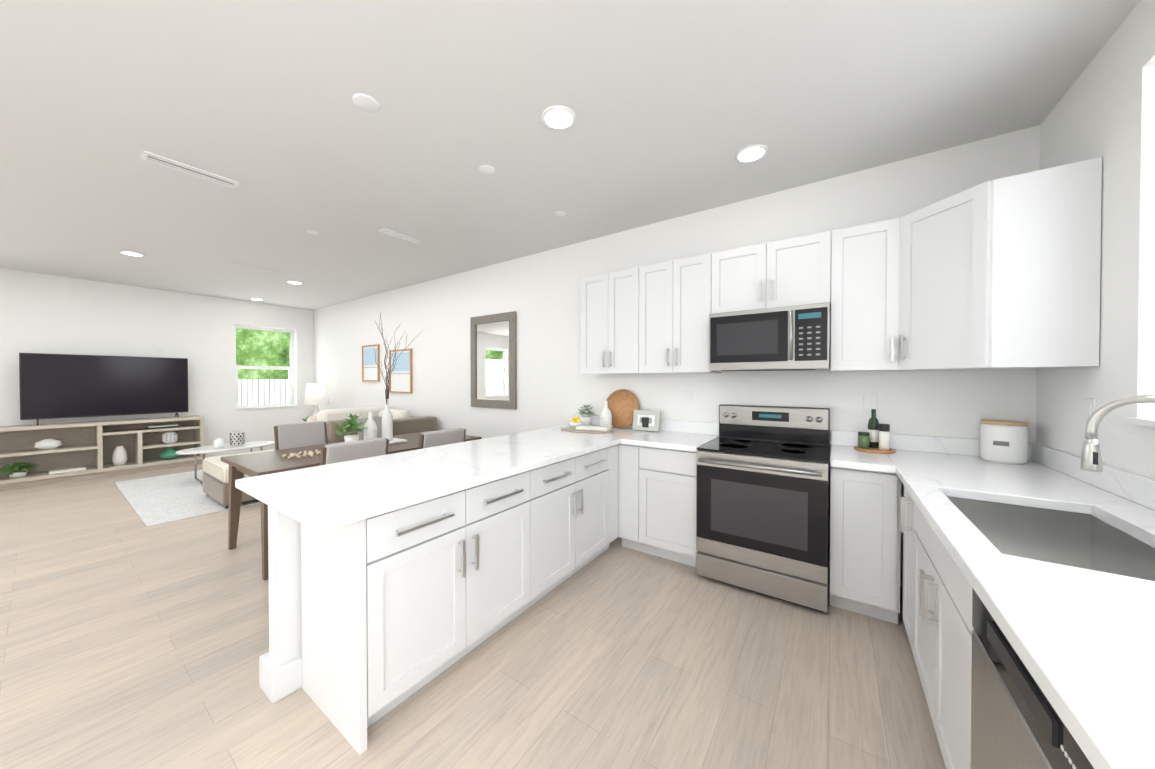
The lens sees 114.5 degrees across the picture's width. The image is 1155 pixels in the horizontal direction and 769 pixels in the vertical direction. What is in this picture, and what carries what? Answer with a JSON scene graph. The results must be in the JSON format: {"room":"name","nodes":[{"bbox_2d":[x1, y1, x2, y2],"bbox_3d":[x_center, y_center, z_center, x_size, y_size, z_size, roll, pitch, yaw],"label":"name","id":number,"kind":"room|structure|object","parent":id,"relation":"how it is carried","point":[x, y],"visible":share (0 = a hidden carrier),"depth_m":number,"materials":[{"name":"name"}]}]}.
{"room":"kitchen and living room","nodes":[
{"label":"kitchen and living room","id":0,"kind":"room"},
{"bbox_2d":[0,268,313,445],"bbox_3d":[-7.449,-0.100,5.245,0.200,2.860,6.400,0,1,35],"label":"wall","id":1,"kind":"structure","parent":0,"point":[46,313],"depth_m":5.97,"materials":[{"name":"white paint"}]},
{"bbox_2d":[157,348,164,353],"bbox_3d":[-6.768,-0.538,6.046,0.006,0.090,0.090,0,1,35],"label":"outlet","id":2,"kind":"object","parent":1,"relation":"attached to","point":[160,351],"visible":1,"depth_m":6.04,"materials":[{"name":"white plastic"}]},
{"bbox_2d":[202,444,274,460],"bbox_3d":[-7.362,1.263,5.193,0.017,0.135,6.330,0,1,35],"label":"baseboard","id":3,"kind":"structure","parent":1,"relation":"attached to","point":[269,447],"depth_m":6.82,"materials":[{"name":"white wood"}]},
{"bbox_2d":[234,325,297,408],"bbox_3d":[-6.058,-0.330,7.229,0.225,1.561,0.952,0,1,35],"label":"window","id":4,"kind":"structure","parent":1,"relation":"in","point":[290,369],"depth_m":7.36,"materials":[{"name":"white"}]},
{"bbox_2d":[0,464,945,768],"bbox_3d":[-3.258,1.401,2.372,10.380,0.080,6.800,0,1,35],"label":"floor","id":5,"kind":"structure","parent":0,"point":[130,638],"depth_m":1.76,"materials":[{"name":"brown wood"}]},
{"bbox_2d":[0,415,203,490],"bbox_3d":[-6.963,0.934,5.383,0.425,0.790,2.160,0,1,35],"label":"console shelf","id":6,"kind":"object","parent":5,"relation":"on","point":[90,446],"visible":0.94,"depth_m":5.37,"materials":[{"name":"brown wood"}]},
{"bbox_2d":[0,461,40,477],"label":"potted plant","id":7,"kind":"object","parent":6,"relation":"in","point":[16,466],"depth_m":4.83,"materials":[{"name":"green plant"}]},
{"bbox_2d":[34,438,62,449],"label":"figurine","id":8,"kind":"object","parent":6,"relation":"in","point":[49,443],"depth_m":5.00,"materials":[{"name":"white ceramic"}]},
{"bbox_2d":[49,466,85,473],"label":"book","id":9,"kind":"object","parent":6,"relation":"in","point":[79,468],"depth_m":5.12,"materials":[{"name":"white paper"}]},
{"bbox_2d":[19,353,187,424],"bbox_3d":[-6.862,0.056,5.498,0.210,0.956,1.540,0,1,35],"label":"tv","id":10,"kind":"object","parent":6,"relation":"on","point":[53,386],"visible":1,"depth_m":5.37,"materials":[{"name":"grey plastic"}]},
{"bbox_2d":[112,446,127,465],"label":"vase","id":11,"kind":"object","parent":6,"relation":"in","point":[119,457],"depth_m":5.50,"materials":[{"name":"white ceramic"}]},
{"bbox_2d":[114,470,259,526],"bbox_3d":[-4.509,1.325,5.225,2.680,0.012,2.320,0,1,35],"label":"rug","id":12,"kind":"object","parent":5,"relation":"on","point":[158,500],"visible":0.42,"depth_m":4.33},
{"bbox_2d":[176,441,274,482],"bbox_3d":[-4.943,1.094,5.279,0.600,0.437,1.040,0,1,35],"label":"coffee table","id":13,"kind":"object","parent":12,"relation":"on","point":[226,448],"visible":0.73,"depth_m":5.15,"materials":[{"name":"white stone"}]},
{"bbox_2d":[213,431,244,448],"bbox_3d":[-4.914,0.773,5.247,0.170,0.205,0.334,0,1,35],"label":"decor","id":14,"kind":"object","parent":13,"relation":"on","point":[237,438],"visible":1,"depth_m":5.26,"materials":[{"name":"white ceramic"}]},
{"bbox_2d":[203,449,274,508],"bbox_3d":[-3.877,1.097,4.518,0.888,0.457,0.824,0,1,35],"label":"ottoman","id":15,"kind":"object","parent":12,"relation":"on","point":[216,478],"visible":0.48,"depth_m":4.11,"materials":[{"name":"beige fabric"}]},
{"bbox_2d":[307,406,436,443],"bbox_3d":[-3.010,0.828,5.219,1.650,0.978,1.260,0,1,35],"label":"sofa","id":16,"kind":"object","parent":12,"relation":"on","point":[404,422],"visible":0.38,"depth_m":5.05,"materials":[{"name":"beige fabric"}]},
{"bbox_2d":[259,505,301,703],"bbox_3d":[-1.335,0.928,1.687,0.168,0.879,0.134,0,1,35],"label":"post","id":17,"kind":"object","parent":5,"relation":"on","point":[280,669],"visible":0.81,"depth_m":1.64,"materials":[{"name":"white"}]},
{"bbox_2d":[274,421,327,449],"bbox_3d":[-2.681,0.873,3.742,0.542,0.946,0.450,0,1,35],"label":"chair","id":18,"kind":"object","parent":5,"relation":"on","point":[294,435],"visible":0.23,"depth_m":3.83,"materials":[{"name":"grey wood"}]},
{"bbox_2d":[221,431,481,580],"bbox_3d":[-1.990,0.968,3.589,0.920,0.760,1.950,0,1,35],"label":"dining table","id":19,"kind":"object","parent":5,"relation":"on","point":[259,463],"visible":0.5,"depth_m":3.02,"materials":[{"name":"brown wood"}]},
{"bbox_2d":[282,450,320,458],"bbox_3d":[-2.267,0.577,3.095,0.232,0.032,0.307,0,1,35],"label":"bead","id":20,"kind":"object","parent":19,"relation":"on","point":[310,453],"visible":0.98,"depth_m":3.07,"materials":[{"name":"beige wood"}]},
{"bbox_2d":[334,314,408,444],"bbox_3d":[-1.942,-0.048,3.696,0.409,1.269,0.888,0,1,25],"label":"centerpiece","id":21,"kind":"object","parent":19,"relation":"on","point":[370,429],"visible":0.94,"depth_m":3.64,"materials":[{"name":"white ceramic"}]},
{"bbox_2d":[320,438,388,465],"bbox_3d":[-1.799,0.883,2.842,0.542,0.946,0.450,0,1,35],"label":"chair","id":22,"kind":"object","parent":5,"relation":"on","point":[344,451],"visible":0.21,"depth_m":2.66,"materials":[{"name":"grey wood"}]},
{"bbox_2d":[354,416,393,439],"bbox_3d":[-2.261,0.867,4.351,0.542,0.946,0.450,0,1,35],"label":"chair","id":23,"kind":"object","parent":5,"relation":"on","point":[378,421],"visible":0.06,"depth_m":4.46,"materials":[{"name":"grey fabric"}]},
{"bbox_2d":[301,467,540,754],"bbox_3d":[-0.778,0.926,1.959,0.625,0.880,1.000,0,1,35],"label":"base cabinet","id":24,"kind":"object","parent":5,"relation":"on","point":[399,606],"depth_m":1.59,"materials":[{"name":"white wood"}]},
{"bbox_2d":[235,414,622,532],"bbox_3d":[-0.445,0.406,2.625,0.930,0.145,2.767,0,1,35],"label":"countertop","id":25,"kind":"structure","parent":24,"relation":"on","point":[321,498],"depth_m":1.84,"materials":[{"name":"white stone"}]},
{"bbox_2d":[578,404,595,425],"bbox_3d":[0.095,0.311,3.776,0.186,0.229,0.216,0,1,35],"label":"potted plant","id":26,"kind":"object","parent":25,"relation":"on","point":[587,420],"visible":0.94,"depth_m":3.75,"materials":[{"name":"white ceramic"}]},
{"bbox_2d":[561,425,612,433],"bbox_3d":[0.080,0.405,3.449,0.540,0.048,0.300,0,1,35],"label":"tray","id":27,"kind":"object","parent":25,"relation":"on","point":[593,429],"visible":0.98,"depth_m":3.33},
{"bbox_2d":[567,416,582,427],"bbox_3d":[-0.021,0.358,3.567,0.150,0.114,0.150,0,1,35],"label":"lemon bowl","id":28,"kind":"object","parent":27,"relation":"on","point":[576,421],"visible":0.92,"depth_m":3.52,"materials":[{"name":"white ceramic"}]},
{"bbox_2d":[600,401,611,427],"bbox_3d":[0.273,0.292,3.588,0.122,0.270,0.122,0,1,35],"label":"ribbed vase","id":29,"kind":"object","parent":25,"relation":"on","point":[605,416],"visible":0.92,"depth_m":3.54,"materials":[{"name":"white ceramic"}]},
{"bbox_2d":[606,389,639,427],"bbox_3d":[0.429,0.235,3.637,0.380,0.375,0.097,0,1,35],"label":"cutting board","id":30,"kind":"object","parent":25,"relation":"on","point":[623,404],"visible":0.75,"depth_m":3.62,"materials":[{"name":"brown wood"}]},
{"bbox_2d":[418,428,465,448],"bbox_3d":[-1.384,0.876,3.443,0.542,0.946,0.450,0,1,35],"label":"chair","id":31,"kind":"object","parent":5,"relation":"on","point":[439,438],"visible":0.08,"depth_m":3.26,"materials":[{"name":"grey fabric"}]},
{"bbox_2d":[541,446,612,597],"bbox_3d":[-0.289,0.918,2.669,0.625,0.880,0.971,0,1,35],"label":"base cabinet","id":32,"kind":"object","parent":5,"relation":"on","point":[577,492],"depth_m":2.51,"materials":[{"name":"white wood"}]},
{"bbox_2d":[613,445,618,539],"bbox_3d":[0.014,0.913,3.109,0.625,0.880,0.223,0,1,35],"label":"base cabinet","id":33,"kind":"object","parent":5,"relation":"on","point":[616,447],"depth_m":2.98,"materials":[{"name":"white wood"}]},
{"bbox_2d":[618,444,697,566],"bbox_3d":[0.767,0.914,3.099,0.666,0.879,0.616,0,1,35],"label":"base cabinet","id":34,"kind":"object","parent":5,"relation":"on","point":[657,489],"visible":0.73,"depth_m":2.84,"materials":[{"name":"white wood"}]},
{"bbox_2d":[623,419,718,451],"bbox_3d":[0.784,0.401,3.061,0.601,0.145,0.652,0,1,35],"label":"countertop","id":35,"kind":"structure","parent":34,"relation":"on","point":[673,434],"depth_m":3.15,"materials":[{"name":"white stone"}]},
{"bbox_2d":[632,410,660,431],"bbox_3d":[0.638,0.331,3.430,0.260,0.190,0.093,0,1,35],"label":"framed picture","id":36,"kind":"object","parent":35,"relation":"on","point":[646,420],"visible":1,"depth_m":3.40,"materials":[{"name":"grey wood"}]},
{"bbox_2d":[696,404,829,611],"bbox_3d":[1.318,0.765,2.629,0.767,1.185,0.746,0,1,35],"label":"range","id":37,"kind":"object","parent":5,"relation":"on","point":[762,509],"visible":1,"depth_m":2.40,"materials":[{"name":"silver metal"}]},
{"bbox_2d":[829,466,900,623],"bbox_3d":[1.812,0.921,2.379,0.322,0.879,0.616,0,1,35],"label":"base cabinet","id":38,"kind":"object","parent":5,"relation":"on","point":[865,524],"visible":0.98,"depth_m":2.13,"materials":[{"name":"white wood"}]},
{"bbox_2d":[830,430,890,472],"bbox_3d":[1.781,0.408,2.372,0.275,0.145,0.657,0,1,35],"label":"countertop","id":39,"kind":"structure","parent":38,"relation":"on","point":[843,454],"depth_m":2.28,"materials":[{"name":"white stone"}]},
{"bbox_2d":[854,409,895,453],"bbox_3d":[1.966,0.302,2.458,0.218,0.274,0.201,0,1,35],"label":"tray","id":40,"kind":"object","parent":39,"relation":"on","point":[875,438],"visible":1,"depth_m":2.44,"materials":[{"name":"brown wood"}]},
{"bbox_2d":[901,486,1087,768],"bbox_3d":[1.297,0.938,0.800,0.694,0.879,2.490,0,1,35],"label":"base cabinet","id":41,"kind":"object","parent":5,"relation":"on","point":[937,603],"visible":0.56,"depth_m":1.31,"materials":[{"name":"white wood"}]},
{"bbox_2d":[887,434,1154,768],"bbox_3d":[1.479,0.422,1.068,0.707,0.145,3.147,0,1,35],"label":"countertop","id":42,"kind":"structure","parent":41,"relation":"on","point":[1081,640],"depth_m":0.83,"materials":[{"name":"white stone"}]},
{"bbox_2d":[980,420,1028,464],"bbox_3d":[2.447,0.327,2.135,0.184,0.232,0.190,0,1,35],"label":"jar","id":43,"kind":"object","parent":42,"relation":"on","point":[1004,441],"visible":1,"depth_m":2.08,"materials":[{"name":"white ceramic"}]},
{"bbox_2d":[947,497,1154,580],"bbox_3d":[1.538,0.605,1.201,0.433,0.224,0.778,0,1,35],"label":"sink","id":44,"kind":"object","parent":42,"relation":"in","point":[1086,541],"visible":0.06,"depth_m":1.44,"materials":[{"name":"silver metal"}]},
{"bbox_2d":[1079,395,1154,471],"bbox_3d":[1.752,0.242,1.134,0.228,0.422,0.190,0,1,35],"label":"faucet","id":45,"kind":"object","parent":42,"relation":"on","point":[1090,459],"visible":1,"depth_m":1.23,"materials":[{"name":"silver metal"}]},
{"bbox_2d":[970,587,1093,768],"bbox_3d":[1.132,0.941,0.554,0.654,0.878,0.594,0,1,35],"label":"dishwasher","id":46,"kind":"object","parent":5,"relation":"on","point":[1017,722],"visible":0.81,"depth_m":0.77,"materials":[{"name":"grey metal"}]},
{"bbox_3d":[-4.974,1.047,7.049,0.480,0.532,0.480,0,1,35],"label":"side table","id":47,"kind":"object","parent":5,"relation":"on","visible":0},
{"bbox_2d":[304,383,328,415],"bbox_3d":[-4.957,0.381,7.067,0.400,0.800,0.400,0,1,35],"label":"table lamp","id":48,"kind":"object","parent":47,"relation":"on","point":[316,394],"visible":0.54,"depth_m":6.93,"materials":[{"name":"white fabric"}]},
{"bbox_2d":[0,0,1139,309],"bbox_3d":[-3.258,-1.549,2.340,10.380,0.100,6.800,0,1,35],"label":"ceiling","id":49,"kind":"structure","parent":0,"point":[676,106],"depth_m":2.07,"materials":[{"name":"white paint"}]},
{"bbox_2d":[119,251,144,256],"bbox_3d":[-5.166,-1.516,4.312,0.196,0.008,0.196,0,1,35],"label":"recessed light","id":50,"kind":"object","parent":49,"relation":"in","point":[130,253],"visible":0.98,"depth_m":4.30,"materials":[{"name":"white"}]},
{"bbox_2d":[141,151,239,188],"bbox_3d":[-2.696,-1.497,2.610,0.130,0.008,0.470,0,1,35],"label":"ceiling vent","id":51,"kind":"object","parent":49,"relation":"in","point":[172,164],"visible":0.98,"depth_m":2.58,"materials":[{"name":"white metal"}]},
{"bbox_2d":[217,261,282,277],"bbox_3d":[-4.346,-1.523,4.937,0.540,0.006,0.540,0,1,35],"label":"access panel","id":52,"kind":"object","parent":49,"relation":"attached to","point":[247,269],"visible":0.96,"depth_m":4.92,"materials":[{"name":"white paint"}]},
{"bbox_2d":[287,281,302,283],"bbox_3d":[-4.242,-1.529,5.582,0.196,0.008,0.196,0,1,35],"label":"recessed light","id":53,"kind":"object","parent":49,"relation":"in","point":[294,282],"visible":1,"depth_m":5.57,"materials":[{"name":"white plastic"}]},
{"bbox_2d":[307,230,318,234],"bbox_3d":[-2.629,-1.509,3.693,0.100,0.008,0.100,0,1,35],"label":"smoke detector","id":54,"kind":"object","parent":49,"relation":"in","point":[312,232],"visible":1,"depth_m":3.68,"materials":[{"name":"white plastic"}]},
{"bbox_2d":[352,93,379,111],"bbox_3d":[-1.119,-1.491,1.972,0.130,0.008,0.130,0,1,35],"label":"smoke detector","id":55,"kind":"object","parent":49,"relation":"in","point":[365,102],"visible":1,"depth_m":1.96,"materials":[{"name":"white plastic"}]},
{"bbox_2d":[379,228,421,243],"bbox_3d":[-1.798,-1.510,3.788,0.100,0.008,0.400,0,1,35],"label":"ceiling vent","id":56,"kind":"object","parent":49,"relation":"in","point":[399,235],"visible":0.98,"depth_m":3.77,"materials":[{"name":"white metal"}]},
{"bbox_2d":[479,165,494,173],"bbox_3d":[-0.630,-1.498,2.594,0.110,0.008,0.110,0,1,35],"label":"smoke detector","id":57,"kind":"object","parent":49,"relation":"in","point":[486,169],"visible":1,"depth_m":2.58,"materials":[{"name":"white plastic"}]},
{"bbox_2d":[541,105,575,130],"bbox_3d":[-0.105,-1.492,2.087,0.196,0.008,0.196,0,1,35],"label":"recessed light","id":58,"kind":"object","parent":49,"relation":"in","point":[558,117],"visible":1,"depth_m":2.08,"materials":[{"name":"white"}]},
{"bbox_2d":[555,211,565,215],"bbox_3d":[-0.150,-1.505,3.272,0.100,0.008,0.100,0,1,35],"label":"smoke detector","id":59,"kind":"object","parent":49,"relation":"in","point":[560,213],"visible":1,"depth_m":3.26,"materials":[{"name":"white plastic"}]},
{"bbox_2d":[735,144,767,162],"bbox_3d":[1.129,-1.496,2.414,0.196,0.008,0.196,0,1,35],"label":"recessed light","id":60,"kind":"object","parent":49,"relation":"in","point":[752,153],"visible":1,"depth_m":2.41,"materials":[{"name":"white"}]},
{"bbox_2d":[313,125,1039,585],"bbox_3d":[-1.385,-0.098,5.073,10.380,2.860,0.200,0,1,35],"label":"wall","id":61,"kind":"structure","parent":0,"point":[539,293],"depth_m":3.46,"materials":[{"name":"white paint"}]},
{"bbox_2d":[362,344,379,380],"bbox_3d":[-3.588,-0.367,6.446,0.550,0.630,0.030,0,1,35],"label":"picture frame","id":62,"kind":"object","parent":61,"relation":"attached to","point":[370,370],"visible":1,"depth_m":6.44,"materials":[{"name":"brown wood"}]},
{"bbox_2d":[389,348,412,392],"bbox_3d":[-2.818,-0.212,5.917,0.620,0.690,0.030,0,1,35],"label":"picture frame","id":63,"kind":"object","parent":61,"relation":"attached to","point":[401,379],"visible":0.92,"depth_m":5.90,"materials":[{"name":"brown wood"}]},
{"bbox_2d":[470,311,516,408],"bbox_3d":[-1.078,-0.294,4.714,0.810,1.180,0.035,0,1,35],"label":"wall mirror","id":64,"kind":"object","parent":61,"relation":"attached to","point":[493,348],"visible":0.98,"depth_m":4.69,"materials":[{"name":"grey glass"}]},
{"bbox_2d":[581,267,647,373],"bbox_3d":[0.362,-0.561,3.515,0.608,0.920,0.368,0,1,35],"label":"upper cabinet","id":65,"kind":"object","parent":61,"relation":"attached to","point":[610,323],"visible":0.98,"depth_m":3.38,"materials":[{"name":"white wood"}]},
{"bbox_2d":[639,253,720,373],"bbox_3d":[0.865,-0.558,3.168,0.608,0.920,0.368,0,1,35],"label":"upper cabinet","id":66,"kind":"object","parent":61,"relation":"attached to","point":[674,304],"visible":1,"depth_m":3.03,"materials":[{"name":"white wood"}]},
{"bbox_2d":[711,231,830,313],"bbox_3d":[1.431,-0.776,2.776,0.763,0.475,0.368,0,1,35],"label":"upper cabinet","id":67,"kind":"object","parent":61,"relation":"attached to","point":[789,272],"visible":1,"depth_m":2.63,"materials":[{"name":"white wood"}]},
{"bbox_2d":[709,302,829,371],"bbox_3d":[1.405,-0.318,2.746,0.759,0.431,0.452,0,1,35],"label":"over-the-range microwave","id":68,"kind":"object","parent":67,"relation":"attached to","point":[792,338],"visible":1,"depth_m":2.57,"materials":[{"name":"silver metal"}]},
{"bbox_2d":[830,218,899,371],"bbox_3d":[1.888,-0.550,2.463,0.343,0.920,0.368,0,1,35],"label":"upper cabinet","id":69,"kind":"object","parent":61,"relation":"attached to","point":[865,260],"visible":1,"depth_m":2.34,"materials":[{"name":"white wood"}]},
{"bbox_2d":[863,394,876,410],"bbox_3d":[2.039,0.123,2.588,0.075,0.115,0.008,0,1,35],"label":"electrical outlet","id":70,"kind":"object","parent":61,"relation":"attached to","point":[870,401],"visible":1,"depth_m":2.59,"materials":[{"name":"white plastic"}]},
{"bbox_2d":[896,157,1101,370],"bbox_3d":[2.216,-0.546,2.079,0.649,0.920,0.627,0,1,35],"label":"upper cabinet","id":71,"kind":"object","parent":61,"relation":"attached to","point":[1001,274],"visible":1,"depth_m":1.80,"materials":[{"name":"white wood"}]},
{"bbox_2d":[1036,0,1154,479],"bbox_3d":[0.933,-0.038,-0.533,0.200,2.860,6.400,0,1,35],"label":"wall","id":72,"kind":"structure","parent":0,"point":[1104,108],"depth_m":1.55,"materials":[{"name":"white paint"}]},
{"bbox_2d":[1085,398,1095,422],"bbox_3d":[2.346,0.123,1.702,0.008,0.115,0.075,0,1,35],"label":"light switch","id":73,"kind":"object","parent":72,"relation":"attached to","point":[1090,406],"visible":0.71,"depth_m":1.70,"materials":[{"name":"white plastic"}]},
{"bbox_2d":[1124,417,1154,426],"bbox_3d":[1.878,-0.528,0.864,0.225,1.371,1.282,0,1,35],"label":"window sill","id":74,"kind":"structure","parent":72,"relation":"in","point":[1149,422],"depth_m":1.39,"materials":[{"name":"white"}]},
{"label":"outside","id":75,"kind":"structure","parent":0,"visible":0},
{"bbox_2d":[236,328,289,405],"bbox_3d":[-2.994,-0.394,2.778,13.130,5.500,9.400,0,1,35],"label":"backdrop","id":76,"kind":"structure","parent":75,"point":[262,348],"depth_m":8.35,"materials":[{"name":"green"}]}
]}

